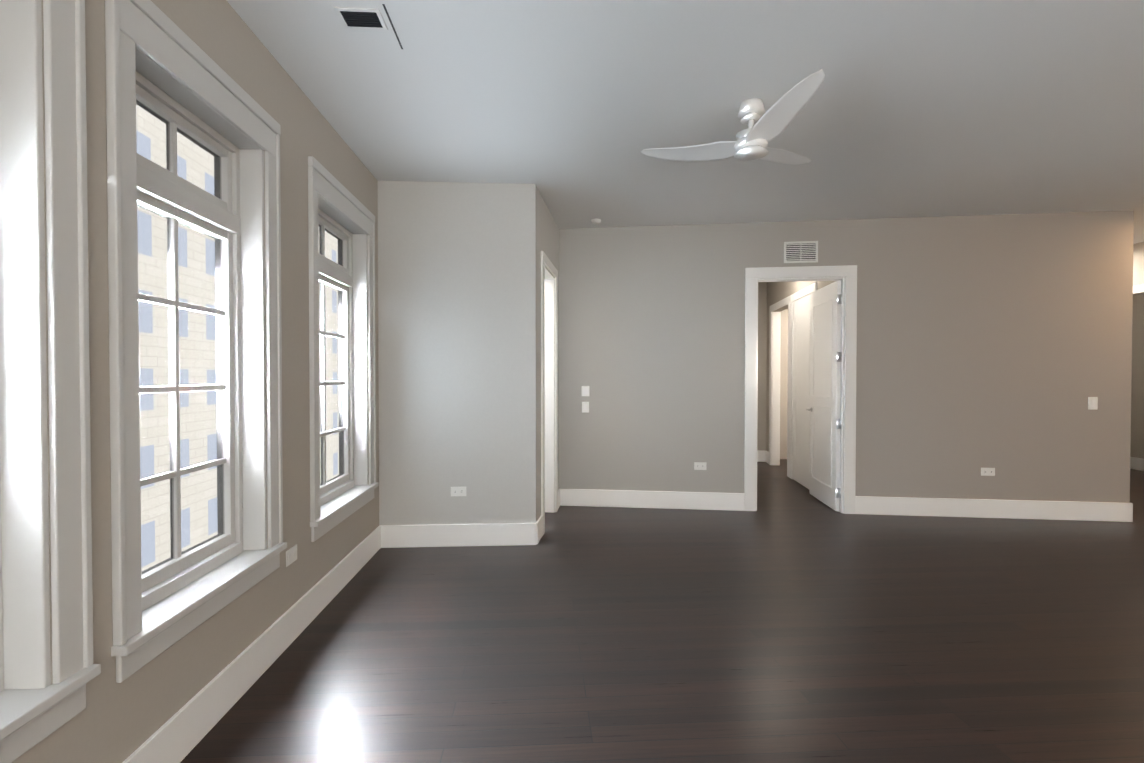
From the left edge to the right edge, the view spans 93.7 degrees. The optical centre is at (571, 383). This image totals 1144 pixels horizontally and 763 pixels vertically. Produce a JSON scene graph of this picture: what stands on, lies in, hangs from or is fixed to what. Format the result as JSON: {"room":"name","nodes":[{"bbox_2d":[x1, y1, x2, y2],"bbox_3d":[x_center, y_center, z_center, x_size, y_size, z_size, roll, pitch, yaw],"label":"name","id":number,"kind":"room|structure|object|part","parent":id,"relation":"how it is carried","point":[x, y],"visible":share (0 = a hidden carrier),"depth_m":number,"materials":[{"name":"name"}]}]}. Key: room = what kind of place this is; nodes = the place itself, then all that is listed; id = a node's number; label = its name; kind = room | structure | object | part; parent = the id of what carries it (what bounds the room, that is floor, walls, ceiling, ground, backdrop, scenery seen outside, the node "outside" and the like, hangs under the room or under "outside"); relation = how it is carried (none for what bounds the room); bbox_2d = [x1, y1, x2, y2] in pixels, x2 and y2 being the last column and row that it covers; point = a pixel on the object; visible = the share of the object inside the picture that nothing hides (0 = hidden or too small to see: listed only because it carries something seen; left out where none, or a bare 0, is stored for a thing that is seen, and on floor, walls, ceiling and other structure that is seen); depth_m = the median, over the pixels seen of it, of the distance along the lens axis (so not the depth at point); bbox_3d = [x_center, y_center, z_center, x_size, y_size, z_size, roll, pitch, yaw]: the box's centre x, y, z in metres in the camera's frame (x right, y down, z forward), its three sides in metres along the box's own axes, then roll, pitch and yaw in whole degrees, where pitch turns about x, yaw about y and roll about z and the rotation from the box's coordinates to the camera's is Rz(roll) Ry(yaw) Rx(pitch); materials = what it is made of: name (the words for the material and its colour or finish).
{"room":"empty living room","nodes":[
{"label":"empty living room","id":0,"kind":"room"},
{"bbox_2d":[12,0,378,762],"bbox_3d":[-1.526,-0.118,2.024,0.200,2.950,10.800,0,1,-3],"label":"wall","id":1,"kind":"structure","parent":0,"point":[112,722],"depth_m":2.18,"materials":[{"name":"beige paint"}]},
{"bbox_2d":[0,0,100,762],"bbox_3d":[-1.445,-0.159,0.992,0.245,2.180,1.061,0,1,-3],"label":"window","id":2,"kind":"structure","parent":1,"relation":"in","point":[36,707],"depth_m":1.41,"materials":[{"name":"paint"}]},
{"bbox_2d":[105,0,286,682],"bbox_3d":[-1.510,-0.175,2.132,0.245,2.180,1.038,0,1,-3],"label":"window","id":3,"kind":"structure","parent":1,"relation":"in","point":[152,42],"depth_m":2.13,"materials":[{"name":"paint"}]},
{"bbox_2d":[122,525,381,762],"bbox_3d":[-1.333,1.288,0.557,0.016,0.180,7.570,0,1,-3],"label":"baseboard","id":4,"kind":"structure","parent":1,"relation":"attached to","point":[182,732],"depth_m":2.33,"materials":[{"name":"white paint"}]},
{"bbox_2d":[286,544,296,566],"bbox_3d":[-1.466,0.899,2.806,0.009,0.080,0.120,0,1,-3],"label":"outlet","id":5,"kind":"object","parent":1,"relation":"attached to","point":[291,555],"visible":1,"depth_m":2.80,"materials":[{"name":"white plastic"}]},
{"bbox_2d":[308,156,378,541],"bbox_3d":[-1.593,-0.195,3.584,0.245,2.180,1.139,0,1,-3],"label":"window","id":6,"kind":"structure","parent":1,"relation":"in","point":[332,197],"depth_m":3.78,"materials":[{"name":"paint"}]},
{"bbox_2d":[378,181,535,524],"bbox_3d":[-0.931,-0.152,4.412,1.262,2.950,0.120,0,1,-3],"label":"wall","id":7,"kind":"structure","parent":0,"point":[456,305],"depth_m":4.35,"materials":[{"name":"grey paint"}]},
{"bbox_2d":[451,487,465,495],"bbox_3d":[-0.923,0.878,4.362,0.125,0.078,0.010,0,1,-3],"label":"outlet","id":8,"kind":"object","parent":7,"relation":"attached to","point":[458,491],"visible":1,"depth_m":4.36,"materials":[{"name":"white plastic"}]},
{"bbox_2d":[382,523,535,547],"bbox_3d":[-0.912,1.234,4.364,1.232,0.180,0.016,0,1,-3],"label":"baseboard","id":9,"kind":"structure","parent":7,"relation":"attached to","point":[497,534],"depth_m":4.36,"materials":[{"name":"white paint"}]},
{"bbox_2d":[535,184,558,522],"bbox_3d":[-0.278,-0.161,5.065,0.120,2.950,1.352,0,1,7],"label":"wall","id":10,"kind":"structure","parent":0,"point":[547,236],"depth_m":4.58,"materials":[{"name":"grey paint"}]},
{"bbox_2d":[541,251,557,534],"bbox_3d":[-0.267,0.081,5.083,0.140,2.465,0.890,0,1,7],"label":"door frame","id":11,"kind":"structure","parent":10,"relation":"attached to","point":[549,391],"depth_m":5.42,"materials":[{"name":"white paint"}]},
{"bbox_2d":[180,459,1143,762],"bbox_3d":[3.647,1.385,3.543,10.700,0.100,13.200,0,1,-3],"label":"floor","id":12,"kind":"structure","parent":0,"point":[790,621],"depth_m":2.74,"materials":[{"name":"brown wood"}]},
{"bbox_2d":[226,0,1143,243],"bbox_3d":[3.647,-1.674,3.500,10.700,0.120,13.200,0,1,-3],"label":"ceiling","id":13,"kind":"structure","parent":0,"point":[571,109],"depth_m":3.02,"materials":[{"name":"white paint"}]},
{"bbox_2d":[334,7,387,30],"bbox_3d":[-0.919,-1.594,2.344,0.188,0.008,0.138,0,1,-3],"label":"ceiling vent","id":14,"kind":"object","parent":13,"relation":"in","point":[355,9],"visible":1,"depth_m":2.31,"materials":[{"name":"metal"}]},
{"bbox_2d":[340,11,382,27],"bbox_3d":[-0.919,-1.594,2.344,0.152,0.008,0.102,0,1,-3],"label":"louvres","id":15,"kind":"object","parent":14,"relation":"attached to","point":[361,19],"visible":1,"depth_m":2.34,"materials":[{"name":"black metal"}]},
{"bbox_2d":[382,4,402,48],"bbox_3d":[-0.802,-1.598,2.410,0.008,0.002,0.310,0,1,-3],"label":"ceiling vent","id":16,"kind":"object","parent":13,"relation":"in","point":[385,9],"visible":1,"depth_m":2.39,"materials":[{"name":"grey metal"}]},
{"bbox_2d":[591,218,600,223],"bbox_3d":[0.240,-1.622,5.370,0.100,0.037,0.100,0,1,-3],"label":"smoke detector","id":17,"kind":"object","parent":13,"relation":"attached to","point":[595,221],"visible":1,"depth_m":5.34,"materials":[{"name":"white plastic"}]},
{"bbox_2d":[641,69,825,164],"bbox_3d":[1.006,-1.462,2.959,1.115,0.290,1.050,0,1,-3],"label":"ceiling fan","id":18,"kind":"object","parent":13,"relation":"hanging from","point":[776,119],"visible":1,"depth_m":3.04,"materials":[{"name":"white plastic"}]},
{"bbox_3d":[0.709,-1.401,3.221,0.600,0.090,0.218,0,1,21],"label":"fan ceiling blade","id":19,"kind":"part","parent":18,"relation":"part of","materials":[{"name":"white plastic"}]},
{"bbox_3d":[1.304,-1.402,3.304,0.600,0.090,0.218,-1,1,-41],"label":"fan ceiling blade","id":20,"kind":"part","parent":18,"relation":"part of","materials":[{"name":"white plastic"}]},
{"bbox_3d":[1.082,-1.394,2.737,0.218,0.090,0.600,0,1,-10],"label":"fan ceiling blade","id":21,"kind":"part","parent":18,"relation":"part of","materials":[{"name":"white plastic"}]},
{"bbox_2d":[757,282,766,450],"bbox_3d":[2.625,-0.214,8.785,1.299,2.950,0.120,0,1,7],"label":"wall","id":22,"kind":"structure","parent":0,"point":[762,359],"depth_m":8.67,"materials":[{"name":"beige paint"}]},
{"bbox_2d":[757,450,766,461],"bbox_3d":[2.635,1.171,8.734,1.020,0.180,0.019,0,1,7],"label":"baseboard","id":23,"kind":"structure","parent":22,"relation":"attached to","point":[762,455],"depth_m":8.68,"materials":[{"name":"white paint"}]},
{"bbox_2d":[766,281,834,488],"bbox_3d":[3.016,-0.190,7.078,0.120,2.950,3.180,0,1,7],"label":"wall","id":24,"kind":"structure","parent":0,"point":[777,292],"depth_m":7.68,"materials":[{"name":"beige paint"}]},
{"bbox_2d":[769,282,816,488],"bbox_3d":[3.036,0.041,7.335,0.140,2.480,2.170,0,1,7],"label":"door frame","id":25,"kind":"structure","parent":24,"relation":"attached to","point":[798,303],"depth_m":7.11,"materials":[{"name":"white paint"}]},
{"bbox_2d":[559,210,1133,502],"bbox_3d":[1.707,-0.169,5.572,7.264,2.950,0.120,0,1,7],"label":"wall","id":26,"kind":"structure","parent":0,"point":[1001,345],"depth_m":5.31,"materials":[{"name":"paint"}]},
{"bbox_2d":[582,402,588,412],"bbox_3d":[0.143,0.250,5.697,0.075,0.115,0.010,0,1,7],"label":"light switch","id":27,"kind":"object","parent":26,"relation":"attached to","point":[585,407],"visible":1,"depth_m":5.69,"materials":[{"name":"white plastic"}]},
{"bbox_2d":[582,386,588,395],"bbox_3d":[0.143,0.080,5.692,0.085,0.110,0.016,0,1,7],"label":"light switch","id":28,"kind":"object","parent":26,"relation":"attached to","point":[585,390],"visible":1,"depth_m":5.69,"materials":[{"name":"white plastic"}]},
{"bbox_2d":[558,489,743,510],"bbox_3d":[0.816,1.216,5.628,1.926,0.180,0.016,0,1,7],"label":"baseboard","id":29,"kind":"structure","parent":26,"relation":"attached to","point":[566,497],"depth_m":5.62,"materials":[{"name":"white paint"}]},
{"bbox_2d":[694,462,705,469],"bbox_3d":[1.332,0.857,5.565,0.125,0.078,0.009,0,1,7],"label":"electrical outlet","id":30,"kind":"object","parent":26,"relation":"attached to","point":[699,465],"visible":1,"depth_m":5.56,"materials":[{"name":"white plastic"}]},
{"bbox_2d":[744,265,856,513],"bbox_3d":[2.315,0.062,5.492,1.079,2.490,0.140,0,1,7],"label":"door frame","id":31,"kind":"structure","parent":26,"relation":"attached to","point":[846,275],"depth_m":5.41,"materials":[{"name":"white paint"}]},
{"bbox_2d":[784,241,817,262],"bbox_3d":[2.313,-1.329,5.419,0.330,0.215,0.008,0,1,7],"label":"air vent","id":32,"kind":"object","parent":26,"relation":"in","point":[801,252],"visible":1,"depth_m":5.42,"materials":[{"name":"white plastic"}]},
{"bbox_2d":[806,280,841,510],"bbox_3d":[2.720,0.122,5.837,0.113,2.338,0.843,0,1,7],"label":"door","id":33,"kind":"structure","parent":26,"relation":"in","point":[825,376],"depth_m":5.74,"materials":[{"name":"white paint"}]},
{"bbox_2d":[981,468,994,475],"bbox_3d":[4.067,0.861,5.241,0.125,0.078,0.010,0,1,7],"label":"electrical outlet","id":34,"kind":"object","parent":26,"relation":"attached to","point":[987,471],"visible":1,"depth_m":5.24,"materials":[{"name":"white plastic"}]},
{"bbox_2d":[855,496,1131,521],"bbox_3d":[4.073,1.221,5.242,2.475,0.180,0.016,0,1,7],"label":"baseboard","id":35,"kind":"structure","parent":26,"relation":"attached to","point":[1028,509],"depth_m":5.23,"materials":[{"name":"white paint"}]},
{"bbox_2d":[1088,397,1097,409],"bbox_3d":[4.978,0.188,5.123,0.080,0.120,0.010,0,1,7],"label":"light switch","id":36,"kind":"object","parent":26,"relation":"attached to","point":[1092,403],"visible":1,"depth_m":5.12,"materials":[{"name":"white plastic"}]},
{"bbox_2d":[1130,242,1143,458],"bbox_3d":[6.207,-0.118,2.008,0.120,2.950,13.100,0,1,7],"label":"wall","id":37,"kind":"structure","parent":0,"point":[1137,417],"depth_m":6.30,"materials":[{"name":"beige paint"}]},
{"bbox_2d":[1130,457,1143,470],"bbox_3d":[8.230,1.197,6.933,0.016,0.180,2.880,0,1,7],"label":"baseboard","id":38,"kind":"structure","parent":37,"relation":"attached to","point":[1136,463],"depth_m":7.91,"materials":[{"name":"white paint"}]},
{"bbox_2d":[1133,284,1143,293],"bbox_3d":[6.721,0.069,6.436,0.140,2.450,1.210,0,1,7],"label":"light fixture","id":39,"kind":"structure","parent":37,"relation":"attached to","point":[1138,289],"depth_m":6.28,"materials":[{"name":"white paint"}]}
]}

